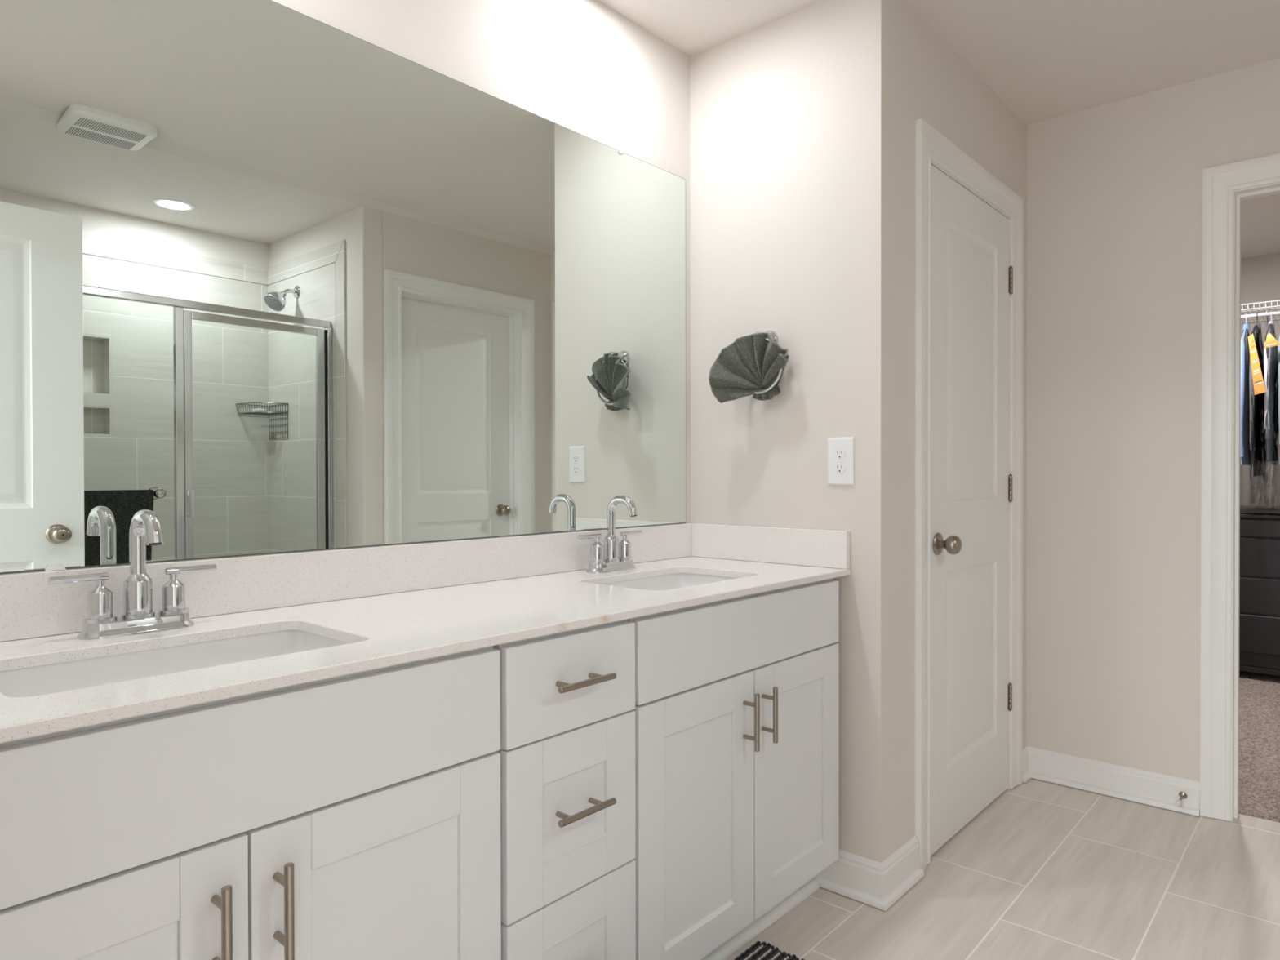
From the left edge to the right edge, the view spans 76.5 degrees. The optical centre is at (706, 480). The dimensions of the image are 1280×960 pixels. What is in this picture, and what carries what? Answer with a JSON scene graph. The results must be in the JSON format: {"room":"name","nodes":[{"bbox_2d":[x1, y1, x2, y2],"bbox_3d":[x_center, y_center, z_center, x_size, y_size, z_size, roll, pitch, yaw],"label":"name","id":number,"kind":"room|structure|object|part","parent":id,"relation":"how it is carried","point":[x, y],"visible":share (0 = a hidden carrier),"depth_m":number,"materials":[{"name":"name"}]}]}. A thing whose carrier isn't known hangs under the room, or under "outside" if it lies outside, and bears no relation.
{"room":"bathroom","nodes":[
{"label":"bathroom","id":0,"kind":"room"},
{"bbox_2d":[0,0,690,574],"bbox_3d":[-0.726,-0.107,1.774,0.100,2.448,2.020,0,1,39],"label":"wall","id":1,"kind":"structure","parent":0,"point":[583,67],"depth_m":2.12,"materials":[{"name":"white paint"}]},
{"bbox_2d":[0,0,685,573],"bbox_3d":[-0.644,-0.396,1.784,0.011,1.072,1.842,0,1,39],"label":"vanity mirror","id":2,"kind":"object","parent":1,"relation":"attached to","point":[274,277],"visible":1,"depth_m":1.59,"materials":[{"name":"clear glass"}]},
{"bbox_2d":[0,523,691,641],"bbox_3d":[-0.647,0.192,1.777,0.020,0.101,1.878,0,1,39],"label":"backsplash","id":3,"kind":"structure","parent":1,"relation":"attached to","point":[30,606],"depth_m":1.61,"materials":[{"name":"stone"}]},
{"bbox_2d":[689,0,897,862],"bbox_3d":[0.197,-0.113,2.390,0.752,2.448,0.100,0,1,39],"label":"wall","id":4,"kind":"structure","parent":0,"point":[793,117],"depth_m":2.23,"materials":[{"name":"white paint"}]},
{"bbox_2d":[708,332,788,403],"bbox_3d":[0.128,-0.321,2.297,0.238,0.198,0.087,0,1,26],"label":"hand towel","id":5,"kind":"object","parent":4,"relation":"attached to","point":[744,367],"visible":0.98,"depth_m":2.29,"materials":[{"name":"grey fabric"}]},
{"bbox_2d":[752,329,782,394],"bbox_3d":[0.163,-0.338,2.306,0.160,0.188,0.069,0,1,39],"label":"towel ring","id":6,"kind":"object","parent":4,"relation":"attached to","point":[773,333],"visible":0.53,"depth_m":2.28,"materials":[{"name":"silver metal"}]},
{"bbox_3d":[0.163,-0.405,2.306,0.053,0.053,0.069,0,1,39],"label":"wall post","id":7,"kind":"part","parent":6,"relation":"part of","materials":[{"name":"silver metal"}]},
{"bbox_2d":[827,436,853,484],"bbox_3d":[0.362,-0.051,2.186,0.081,0.129,0.008,0,1,39],"label":"wall outlet","id":8,"kind":"object","parent":4,"relation":"attached to","point":[840,450],"visible":1,"depth_m":2.18,"materials":[{"name":"white plastic"}]},
{"bbox_2d":[834,448,845,459],"bbox_3d":[0.361,-0.070,2.183,0.034,0.029,0.002,0,1,39],"label":"receptacle","id":9,"kind":"object","parent":8,"relation":"attached to","point":[839,454],"depth_m":2.18,"materials":[{"name":"white plastic"}]},
{"bbox_2d":[834,462,845,473],"bbox_3d":[0.361,-0.032,2.184,0.034,0.029,0.002,0,1,39],"label":"receptacle","id":10,"kind":"object","parent":8,"relation":"attached to","point":[839,468],"depth_m":2.18,"materials":[{"name":"white plastic"}]},
{"bbox_2d":[816,835,924,911],"bbox_3d":[0.453,1.058,2.242,0.215,0.108,0.236,0,1,39],"label":"baseboard","id":11,"kind":"structure","parent":4,"relation":"attached to","point":[871,882],"depth_m":2.16,"materials":[{"name":"white paint"}]},
{"bbox_3d":[0.453,1.100,2.242,0.215,0.018,0.236,0,1,39],"label":"shoe moulding","id":12,"kind":"part","parent":11,"relation":"part of","materials":[{"name":"white paint"}]},
{"bbox_2d":[599,0,1279,257],"bbox_3d":[1.783,-1.358,2.307,3.308,0.120,6.032,0,1,39],"label":"ceiling","id":13,"kind":"structure","parent":0,"point":[1046,60],"depth_m":2.42,"materials":[{"name":"white paint"}]},
{"bbox_2d":[897,0,1026,848],"bbox_3d":[0.820,-0.115,2.639,0.100,2.448,1.073,0,1,39],"label":"wall","id":14,"kind":"structure","parent":0,"point":[936,86],"depth_m":2.27,"materials":[{"name":"white paint"}]},
{"bbox_2d":[915,118,1023,871],"bbox_3d":[0.851,0.048,2.623,0.170,2.122,0.866,0,1,39],"label":"door","id":15,"kind":"structure","parent":14,"relation":"in","point":[970,224],"depth_m":2.56,"materials":[{"name":"white paint"}]},
{"bbox_3d":[0.715,0.190,2.372,0.064,0.057,0.057,0,1,39],"label":"knob","id":16,"kind":"part","parent":15,"relation":"part of","materials":[{"name":"silver metal"}]},
{"bbox_2d":[724,777,1279,959],"bbox_3d":[0.918,1.159,1.260,3.308,0.080,3.282,0,1,39],"label":"floor","id":17,"kind":"structure","parent":0,"point":[1046,870],"depth_m":2.16,"materials":[{"name":"tile"}]},
{"bbox_2d":[0,645,501,959],"bbox_3d":[-0.769,0.643,1.178,0.590,0.754,0.761,0,1,39],"label":"base cabinet","id":18,"kind":"object","parent":17,"relation":"on","point":[357,815],"visible":0.98,"depth_m":1.03,"materials":[{"name":"white paint"}]},
{"bbox_3d":[-0.701,0.735,0.877,0.019,0.576,0.377,0,1,39],"label":"cabinet door","id":19,"kind":"part","parent":18,"relation":"part of","materials":[{"name":"white paint"}]},
{"bbox_3d":[-0.583,0.548,0.973,0.042,0.128,0.012,0,1,39],"label":"bar pull","id":20,"kind":"part","parent":18,"relation":"part of","materials":[{"name":"silver metal"}]},
{"bbox_3d":[-0.537,0.548,1.028,0.042,0.128,0.012,0,1,39],"label":"bar pull","id":21,"kind":"part","parent":18,"relation":"part of","materials":[{"name":"silver metal"}]},
{"bbox_3d":[-0.460,0.732,1.173,0.019,0.576,0.379,0,1,39],"label":"cabinet door","id":22,"kind":"part","parent":18,"relation":"part of","materials":[{"name":"white paint"}]},
{"bbox_2d":[0,523,850,743],"bbox_3d":[-0.430,0.201,1.614,0.562,0.119,1.898,0,1,39],"label":"countertop","id":23,"kind":"structure","parent":18,"relation":"on","point":[393,605],"depth_m":1.50,"materials":[{"name":"stone"}]},
{"bbox_2d":[48,509,217,639],"bbox_3d":[-0.902,0.147,1.298,0.123,0.199,0.230,0,1,39],"label":"faucet","id":24,"kind":"object","parent":23,"relation":"on","point":[138,617],"visible":1,"depth_m":1.30,"materials":[{"name":"silver metal"}]},
{"bbox_3d":[-0.975,0.153,1.259,0.012,0.012,0.076,0,1,39],"label":"lever","id":25,"kind":"part","parent":24,"relation":"part of","materials":[{"name":"silver metal"}]},
{"bbox_3d":[-0.959,0.191,1.279,0.043,0.066,0.043,0,1,39],"label":"handle","id":26,"kind":"part","parent":24,"relation":"part of","materials":[{"name":"silver metal"}]},
{"bbox_3d":[-0.927,0.235,1.319,0.058,0.023,0.160,0,1,39],"label":"plate","id":27,"kind":"part","parent":24,"relation":"part of","materials":[{"name":"silver metal"}]},
{"bbox_3d":[-0.927,0.188,1.319,0.045,0.070,0.045,0,1,39],"label":"spout","id":28,"kind":"part","parent":24,"relation":"part of","materials":[{"name":"silver metal"}]},
{"bbox_3d":[-0.894,0.190,1.358,0.043,0.066,0.043,0,1,39],"label":"handle","id":29,"kind":"part","parent":24,"relation":"part of","materials":[{"name":"silver metal"}]},
{"bbox_3d":[-0.878,0.152,1.378,0.012,0.012,0.076,0,1,39],"label":"lever","id":30,"kind":"part","parent":24,"relation":"part of","materials":[{"name":"silver metal"}]},
{"bbox_2d":[0,629,349,697],"bbox_3d":[-0.757,0.338,1.175,0.324,0.144,0.482,0,1,39],"label":"undermount sink","id":31,"kind":"object","parent":23,"relation":"in","point":[46,679],"visible":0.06,"depth_m":1.27,"materials":[{"name":"white ceramic"}]},
{"bbox_2d":[577,495,642,573],"bbox_3d":[-0.227,0.140,2.126,0.123,0.199,0.230,0,1,39],"label":"faucet","id":32,"kind":"object","parent":23,"relation":"on","point":[617,556],"visible":1,"depth_m":2.13,"materials":[{"name":"silver metal"}]},
{"bbox_3d":[-0.301,0.146,2.087,0.012,0.012,0.076,0,1,39],"label":"lever","id":33,"kind":"part","parent":32,"relation":"part of","materials":[{"name":"silver metal"}]},
{"bbox_3d":[-0.284,0.183,2.107,0.043,0.066,0.043,0,1,39],"label":"handle","id":34,"kind":"part","parent":32,"relation":"part of","materials":[{"name":"silver metal"}]},
{"bbox_3d":[-0.252,0.228,2.147,0.058,0.023,0.160,0,1,39],"label":"plate","id":35,"kind":"part","parent":32,"relation":"part of","materials":[{"name":"silver metal"}]},
{"bbox_3d":[-0.252,0.181,2.147,0.045,0.070,0.045,0,1,39],"label":"spout","id":36,"kind":"part","parent":32,"relation":"part of","materials":[{"name":"silver metal"}]},
{"bbox_3d":[-0.220,0.183,2.186,0.043,0.066,0.043,0,1,39],"label":"handle","id":37,"kind":"part","parent":32,"relation":"part of","materials":[{"name":"silver metal"}]},
{"bbox_3d":[-0.204,0.145,2.206,0.012,0.012,0.076,0,1,39],"label":"lever","id":38,"kind":"part","parent":32,"relation":"part of","materials":[{"name":"silver metal"}]},
{"bbox_2d":[600,573,737,591],"bbox_3d":[-0.085,0.330,2.001,0.324,0.144,0.443,0,1,39],"label":"undermount sink","id":39,"kind":"object","parent":23,"relation":"in","point":[674,580],"visible":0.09,"depth_m":2.18,"materials":[{"name":"white ceramic"}]},
{"bbox_2d":[493,619,635,959],"bbox_3d":[-0.427,0.639,1.598,0.590,0.754,0.301,0,1,39],"label":"base cabinet","id":40,"kind":"object","parent":17,"relation":"on","point":[567,750],"visible":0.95,"depth_m":1.42,"materials":[{"name":"white paint"}]},
{"bbox_3d":[-0.238,0.358,1.442,0.019,0.167,0.301,0,1,39],"label":"drawer","id":41,"kind":"part","parent":40,"relation":"part of","materials":[{"name":"white paint"}]},
{"bbox_3d":[-0.238,0.587,1.444,0.019,0.284,0.301,0,1,39],"label":"drawer","id":42,"kind":"part","parent":40,"relation":"part of","materials":[{"name":"white paint"}]},
{"bbox_3d":[-0.238,0.875,1.446,0.019,0.285,0.301,0,1,39],"label":"drawer","id":43,"kind":"part","parent":40,"relation":"part of","materials":[{"name":"white paint"}]},
{"bbox_3d":[-0.218,0.579,1.421,0.042,0.012,0.128,0,1,39],"label":"bar pull","id":44,"kind":"part","parent":40,"relation":"part of","materials":[{"name":"silver metal"}]},
{"bbox_3d":[-0.217,0.353,1.419,0.042,0.012,0.128,0,1,39],"label":"bar pull","id":45,"kind":"part","parent":40,"relation":"part of","materials":[{"name":"silver metal"}]},
{"bbox_2d":[626,578,839,959],"bbox_3d":[-0.084,0.635,2.019,0.590,0.754,0.768,0,1,39],"label":"base cabinet","id":46,"kind":"object","parent":17,"relation":"on","point":[736,710],"visible":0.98,"depth_m":1.80,"materials":[{"name":"white paint"}]},
{"bbox_3d":[-0.017,0.727,1.716,0.019,0.576,0.380,0,1,39],"label":"cabinet door","id":47,"kind":"part","parent":46,"relation":"part of","materials":[{"name":"white paint"}]},
{"bbox_3d":[0.102,0.541,1.813,0.042,0.128,0.012,0,1,39],"label":"bar pull","id":48,"kind":"part","parent":46,"relation":"part of","materials":[{"name":"silver metal"}]},
{"bbox_3d":[0.148,0.540,1.869,0.042,0.128,0.012,0,1,39],"label":"bar pull","id":49,"kind":"part","parent":46,"relation":"part of","materials":[{"name":"silver metal"}]},
{"bbox_3d":[0.226,0.725,2.014,0.019,0.576,0.383,0,1,39],"label":"cabinet door","id":50,"kind":"part","parent":46,"relation":"part of","materials":[{"name":"white paint"}]},
{"bbox_2d":[700,874,819,959],"bbox_3d":[-0.283,1.068,1.501,0.030,0.101,1.898,0,1,39],"label":"toe kick","id":51,"kind":"object","parent":17,"relation":"on","point":[729,947],"visible":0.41,"depth_m":2.01,"materials":[{"name":"white paint"}]},
{"bbox_2d":[733,941,804,959],"bbox_3d":[0.068,1.111,1.475,0.503,0.014,0.802,0,1,39],"label":"bath mat","id":52,"kind":"object","parent":17,"relation":"on","point":[757,951],"visible":1,"depth_m":1.88,"materials":[{"name":"black fabric"}]},
{"bbox_2d":[1026,57,1279,782],"bbox_3d":[1.746,-0.117,2.650,1.522,2.448,0.115,0,1,39],"label":"wall","id":53,"kind":"structure","parent":0,"point":[1114,189],"depth_m":2.82,"materials":[{"name":"white paint"}]},
{"bbox_2d":[1022,746,1199,816],"bbox_3d":[1.389,1.052,2.820,0.564,0.108,0.089,0,1,39],"label":"baseboard","id":54,"kind":"structure","parent":53,"relation":"attached to","point":[1141,786],"depth_m":2.83,"materials":[{"name":"white paint"}]},
{"bbox_3d":[1.390,1.095,2.810,0.550,0.018,0.075,0,1,39],"label":"shoe moulding","id":55,"kind":"part","parent":54,"relation":"part of","materials":[{"name":"white paint"}]},
{"bbox_2d":[1175,791,1186,806],"bbox_3d":[1.571,1.055,2.673,0.026,0.033,0.064,0,1,39],"label":"door stop","id":56,"kind":"object","parent":53,"relation":"attached to","point":[1183,795],"visible":1,"depth_m":2.68,"materials":[{"name":"silver metal"}]},
{"bbox_3d":[1.577,1.051,2.679,0.025,0.026,0.047,0,1,39],"label":"stem","id":57,"kind":"part","parent":56,"relation":"part of","materials":[{"name":"silver metal"}]},
{"bbox_2d":[1200,153,1279,822],"bbox_3d":[1.990,0.047,2.453,0.821,2.124,0.153,0,1,39],"label":"door frame","id":58,"kind":"structure","parent":53,"relation":"in","point":[1224,187],"depth_m":2.63,"materials":[{"name":"white paint"}]},
{"bbox_2d":[1240,253,1279,506],"bbox_3d":[3.539,-0.135,4.713,2.800,2.448,0.100,0,1,39],"label":"wall","id":59,"kind":"structure","parent":0,"point":[1260,274],"depth_m":4.83,"materials":[{"name":"grey paint"}]},
{"bbox_2d":[1240,299,1279,325],"bbox_3d":[3.310,-0.768,4.428,2.400,0.368,0.610,0,1,39],"label":"wire shelf","id":60,"kind":"object","parent":59,"relation":"attached to","point":[1265,308],"visible":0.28,"depth_m":4.36,"materials":[{"name":"white metal"}]},
{"bbox_3d":[3.139,-0.887,4.217,2.400,0.018,0.019,0,1,39],"label":"rod","id":61,"kind":"part","parent":60,"relation":"part of","materials":[{"name":"white metal"}]},
{"bbox_3d":[2.672,1.139,3.657,2.600,0.078,2.650,0,1,39],"label":"floor","id":62,"kind":"structure","parent":0,"visible":0},
{"bbox_2d":[1239,664,1279,822],"bbox_3d":[2.672,1.094,3.657,2.598,0.012,2.647,0,1,39],"label":"carpet","id":63,"kind":"object","parent":62,"relation":"on","point":[1259,693],"visible":0.11,"depth_m":3.34,"materials":[{"name":"beige carpet"}]},
{"bbox_2d":[1239,513,1279,675],"bbox_3d":[3.266,0.633,4.486,1.450,0.896,0.582,0,1,39],"label":"dresser","id":64,"kind":"object","parent":63,"relation":"on","point":[1260,534],"visible":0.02,"depth_m":4.37,"materials":[{"name":"black wood"}]},
{"bbox_3d":[2.924,0.837,4.441,0.934,0.207,0.022,0,1,39],"label":"drawer","id":65,"kind":"part","parent":64,"relation":"part of","materials":[{"name":"black wood"}]},
{"bbox_2d":[1240,506,1279,514],"bbox_3d":[3.196,0.169,4.476,0.670,0.032,0.370,0,1,39],"label":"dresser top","id":66,"kind":"object","parent":64,"relation":"on","point":[1243,509],"visible":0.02,"depth_m":4.41,"materials":[{"name":"black wood"}]},
{"bbox_3d":[2.923,0.629,4.439,0.934,0.193,0.022,0,1,39],"label":"drawer","id":67,"kind":"part","parent":64,"relation":"part of","materials":[{"name":"black wood"}]},
{"bbox_3d":[2.923,0.420,4.438,0.934,0.209,0.022,0,1,39],"label":"drawer","id":68,"kind":"part","parent":64,"relation":"part of","materials":[{"name":"black wood"}]},
{"bbox_3d":[2.923,0.261,4.436,0.934,0.098,0.022,0,1,39],"label":"drawer","id":69,"kind":"part","parent":64,"relation":"part of","materials":[{"name":"black wood"}]},
{"bbox_3d":[2.968,-0.822,4.356,0.005,0.163,0.382,0,1,39],"label":"clothes hanger","id":70,"kind":"object","parent":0,"visible":0},
{"bbox_2d":[1248,322,1264,505],"bbox_3d":[2.967,-0.354,4.360,0.071,0.978,0.485,0,1,39],"label":"jacket","id":71,"kind":"object","parent":70,"relation":"hanging from","point":[1255,412],"visible":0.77,"depth_m":4.29,"materials":[{"name":"grey fabric"}]},
{"bbox_2d":[1248,333,1266,395],"bbox_3d":[2.802,-0.591,4.116,0.077,0.315,0.007,0,1,39],"label":"paper tag","id":72,"kind":"object","parent":71,"relation":"hanging from","point":[1258,382],"visible":1,"depth_m":4.12,"materials":[{"name":"orange"}]},
{"bbox_3d":[2.930,-0.822,4.387,0.005,0.163,0.382,0,1,39],"label":"clothes hanger","id":73,"kind":"object","parent":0,"visible":0},
{"bbox_2d":[1240,323,1249,465],"bbox_3d":[2.930,-0.463,4.391,0.034,0.762,0.485,0,1,39],"label":"shirt","id":74,"kind":"object","parent":73,"relation":"hanging from","point":[1244,419],"visible":0.62,"depth_m":4.28,"materials":[{"name":"blue fabric"}]},
{"bbox_3d":[3.017,-0.821,4.317,0.005,0.163,0.382,0,1,39],"label":"clothes hanger","id":75,"kind":"object","parent":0,"visible":0},
{"bbox_2d":[1262,320,1279,509],"bbox_3d":[3.018,-0.347,4.318,0.070,0.993,0.487,0,1,39],"label":"shirt","id":76,"kind":"object","parent":75,"relation":"hanging from","point":[1270,368],"visible":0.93,"depth_m":4.24,"materials":[{"name":"black fabric"}]},
{"bbox_2d":[1264,333,1279,347],"bbox_3d":[2.850,-0.705,4.069,0.069,0.076,0.006,0,1,39],"label":"paper tag","id":77,"kind":"object","parent":76,"relation":"hanging from","point":[1271,341],"visible":1,"depth_m":4.07,"materials":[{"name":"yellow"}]},
{"bbox_3d":[3.062,-0.821,4.279,0.005,0.163,0.382,0,1,39],"label":"clothes hanger","id":78,"kind":"object","parent":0,"visible":0},
{"bbox_2d":[1277,335,1279,444],"bbox_3d":[3.063,-0.462,4.283,0.033,0.762,0.479,0,1,39],"label":"shirt","id":79,"kind":"object","parent":78,"relation":"hanging from","point":[1278,346],"visible":0.96,"depth_m":4.11,"materials":[{"name":"grey fabric"}]}
]}

